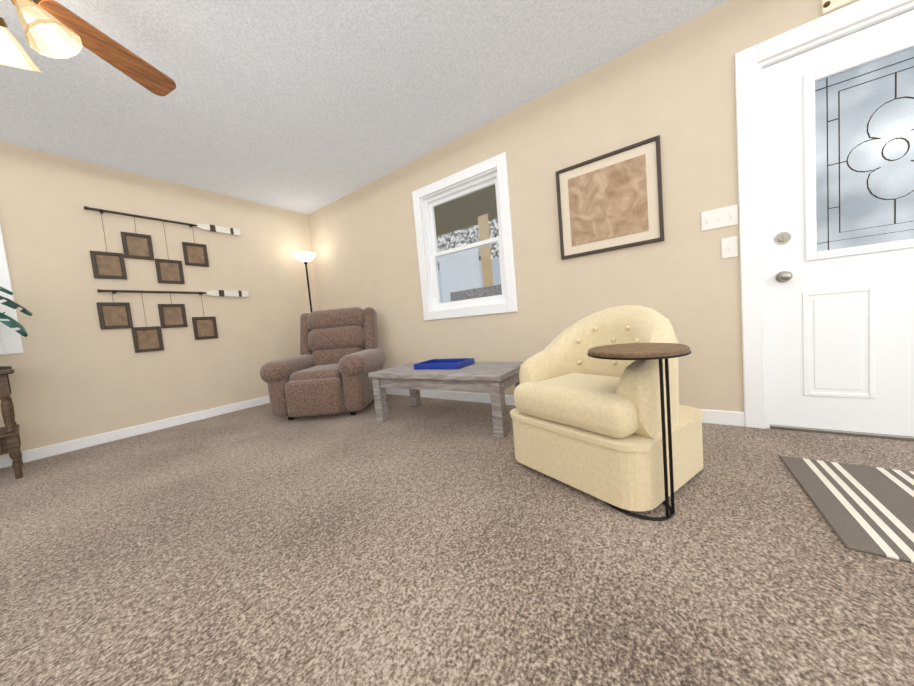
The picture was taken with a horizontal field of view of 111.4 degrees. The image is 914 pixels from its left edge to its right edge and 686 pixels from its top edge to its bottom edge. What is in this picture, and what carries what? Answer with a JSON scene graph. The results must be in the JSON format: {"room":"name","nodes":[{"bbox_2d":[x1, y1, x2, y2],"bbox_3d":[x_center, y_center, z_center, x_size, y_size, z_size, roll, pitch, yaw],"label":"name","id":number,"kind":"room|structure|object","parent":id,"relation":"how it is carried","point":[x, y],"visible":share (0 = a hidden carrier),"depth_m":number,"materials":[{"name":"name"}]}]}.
{"room":"living room","nodes":[
{"label":"living room","id":0,"kind":"room"},
{"bbox_2d":[0,141,318,455],"bbox_3d":[-3.453,-0.299,2.409,0.150,2.440,5.300,-2,5,36],"label":"wall","id":1,"kind":"structure","parent":0,"point":[79,373],"depth_m":2.88,"materials":[{"name":"paint"}]},
{"bbox_2d":[0,224,23,354],"bbox_3d":[-3.768,-0.508,1.964,0.170,1.296,1.086,-2,5,36],"label":"window","id":2,"kind":"structure","parent":1,"relation":"in","point":[10,341],"depth_m":2.34,"materials":[{"name":"white"}]},
{"bbox_2d":[0,396,269,468],"bbox_3d":[-3.275,0.866,2.451,0.016,0.088,4.970,-2,5,36],"label":"baseboard","id":3,"kind":"structure","parent":1,"relation":"attached to","point":[64,447],"depth_m":2.82,"materials":[{"name":"white"}]},
{"bbox_2d":[84,206,248,352],"bbox_3d":[-2.799,-0.601,3.172,0.044,1.306,1.185,-2,5,36],"label":"picture frames","id":4,"kind":"object","parent":1,"relation":"attached to","point":[113,314],"visible":1,"depth_m":3.00,"materials":[{"name":"brown wood"}]},
{"bbox_2d":[0,0,728,213],"bbox_3d":[-0.781,-1.673,0.332,7.000,0.100,5.300,-2,5,36],"label":"ceiling","id":5,"kind":"structure","parent":0,"point":[305,106],"depth_m":2.05,"materials":[{"name":"white paint"}]},
{"bbox_2d":[0,0,175,95],"bbox_3d":[-1.800,-1.247,1.136,0.980,0.674,0.980,-7,4,-24],"label":"fan","id":6,"kind":"object","parent":5,"relation":"hanging from","point":[54,29],"visible":1,"depth_m":1.31,"materials":[{"name":"brown wood"}]},
{"bbox_2d":[0,394,913,685],"bbox_3d":[-0.559,0.852,0.500,7.000,0.100,5.300,-2,5,36],"label":"floor","id":7,"kind":"structure","parent":0,"point":[438,542],"depth_m":1.01,"materials":[{"name":"carpet"}]},
{"bbox_2d":[0,366,22,478],"bbox_3d":[-3.376,0.559,1.816,0.485,0.800,0.990,-2,5,36],"label":"console table","id":8,"kind":"object","parent":7,"relation":"on","point":[10,442],"visible":1,"depth_m":2.06,"materials":[{"name":"brown wood"}]},
{"bbox_2d":[0,286,31,336],"bbox_3d":[-3.274,-0.113,1.915,0.492,0.652,0.815,-2,5,36],"label":"monstera plant","id":9,"kind":"object","parent":8,"relation":"on","point":[12,323],"visible":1,"depth_m":2.14,"materials":[{"name":"green plant"}]},
{"bbox_2d":[294,252,314,311],"bbox_3d":[-1.861,-0.232,4.036,0.260,1.815,0.260,-2,5,36],"label":"floor lamp","id":10,"kind":"object","parent":7,"relation":"on","point":[305,257],"visible":0.67,"depth_m":3.95,"materials":[{"name":"black metal"}]},
{"bbox_2d":[260,307,384,419],"bbox_3d":[-1.312,0.159,3.238,0.980,1.047,0.944,-5,4,2],"label":"recliner","id":11,"kind":"object","parent":7,"relation":"on","point":[334,363],"visible":0.94,"depth_m":2.90,"materials":[{"name":"fabric"}]},
{"bbox_2d":[368,362,522,437],"bbox_3d":[-0.071,0.411,2.563,1.210,0.420,0.566,-3,4,32],"label":"coffee table","id":12,"kind":"object","parent":7,"relation":"on","point":[495,380],"visible":0.88,"depth_m":2.31,"materials":[{"name":"grey wood"}]},
{"bbox_2d":[414,358,474,369],"bbox_3d":[-0.106,0.175,2.632,0.420,0.045,0.302,-3,4,29],"label":"tray","id":13,"kind":"object","parent":12,"relation":"on","point":[456,363],"visible":1,"depth_m":2.57,"materials":[{"name":"blue plastic"}]},
{"bbox_2d":[510,305,703,510],"bbox_3d":[0.698,0.222,1.551,0.650,0.795,0.715,-8,5,-33],"label":"chair","id":14,"kind":"object","parent":7,"relation":"on","point":[582,420],"visible":0.94,"depth_m":1.32,"materials":[{"name":"yellow fabric"}]},
{"bbox_2d":[587,343,690,520],"bbox_3d":[0.700,0.328,1.208,0.338,0.627,0.350,-8,5,-33],"label":"side table","id":15,"kind":"object","parent":7,"relation":"on","point":[644,351],"visible":0.9,"depth_m":1.12,"materials":[{"name":"brown wood"}]},
{"bbox_2d":[779,456,913,562],"bbox_3d":[1.733,0.565,0.968,0.900,0.010,0.680,-2,5,34],"label":"rug","id":16,"kind":"object","parent":7,"relation":"on","point":[866,509],"visible":1,"depth_m":1.12,"materials":[{"name":"grey fabric"}]},
{"bbox_2d":[308,0,913,411],"bbox_3d":[0.875,-0.682,2.459,6.850,2.440,0.150,-2,5,36],"label":"wall","id":17,"kind":"structure","parent":0,"point":[674,88],"depth_m":2.21,"materials":[{"name":"paint"}]},
{"bbox_2d":[412,152,517,320],"bbox_3d":[0.074,-0.913,2.987,1.056,1.316,0.170,-2,5,36],"label":"window","id":18,"kind":"structure","parent":17,"relation":"in","point":[505,301],"depth_m":2.93,"materials":[{"name":"white wood"}]},
{"bbox_2d":[385,388,744,426],"bbox_3d":[-0.039,0.535,3.166,4.385,0.088,0.013,-2,5,36],"label":"baseboard","id":19,"kind":"structure","parent":17,"relation":"attached to","point":[732,418],"depth_m":2.93,"materials":[{"name":"white"}]},
{"bbox_2d":[556,135,663,259],"bbox_3d":[1.045,-0.978,2.189,0.660,0.655,0.026,-2,5,36],"label":"framed picture","id":20,"kind":"object","parent":17,"relation":"attached to","point":[612,200],"visible":1,"depth_m":2.16,"materials":[{"name":"brown paper"}]},
{"bbox_2d":[701,204,737,230],"bbox_3d":[1.563,-0.744,1.861,0.170,0.115,0.012,-2,5,36],"label":"switch plate","id":21,"kind":"object","parent":17,"relation":"attached to","point":[719,218],"depth_m":1.86,"materials":[{"name":"white plastic"}]},
{"bbox_2d":[721,236,737,258],"bbox_3d":[1.613,-0.565,1.849,0.075,0.120,0.012,-2,5,36],"label":"switch plate","id":22,"kind":"object","parent":17,"relation":"attached to","point":[729,246],"depth_m":1.85,"materials":[{"name":"white plastic"}]},
{"bbox_2d":[735,0,913,441],"bbox_3d":[2.152,-0.580,1.540,1.144,2.137,0.190,-2,5,36],"label":"door","id":23,"kind":"structure","parent":17,"relation":"attached to","point":[825,143],"depth_m":1.64,"materials":[{"name":"white wood"}]},
{"bbox_2d":[821,0,855,14],"bbox_3d":[2.017,-1.681,1.413,0.490,0.065,0.019,-2,5,36],"label":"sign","id":24,"kind":"object","parent":17,"relation":"attached to","point":[827,6],"visible":1,"depth_m":1.53,"materials":[{"name":"beige"}]},
{"label":"outside","id":25,"kind":"structure","parent":0,"visible":0},
{"bbox_2d":[434,184,501,302],"bbox_3d":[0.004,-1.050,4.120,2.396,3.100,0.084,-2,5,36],"label":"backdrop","id":26,"kind":"structure","parent":25,"point":[474,229],"depth_m":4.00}
]}

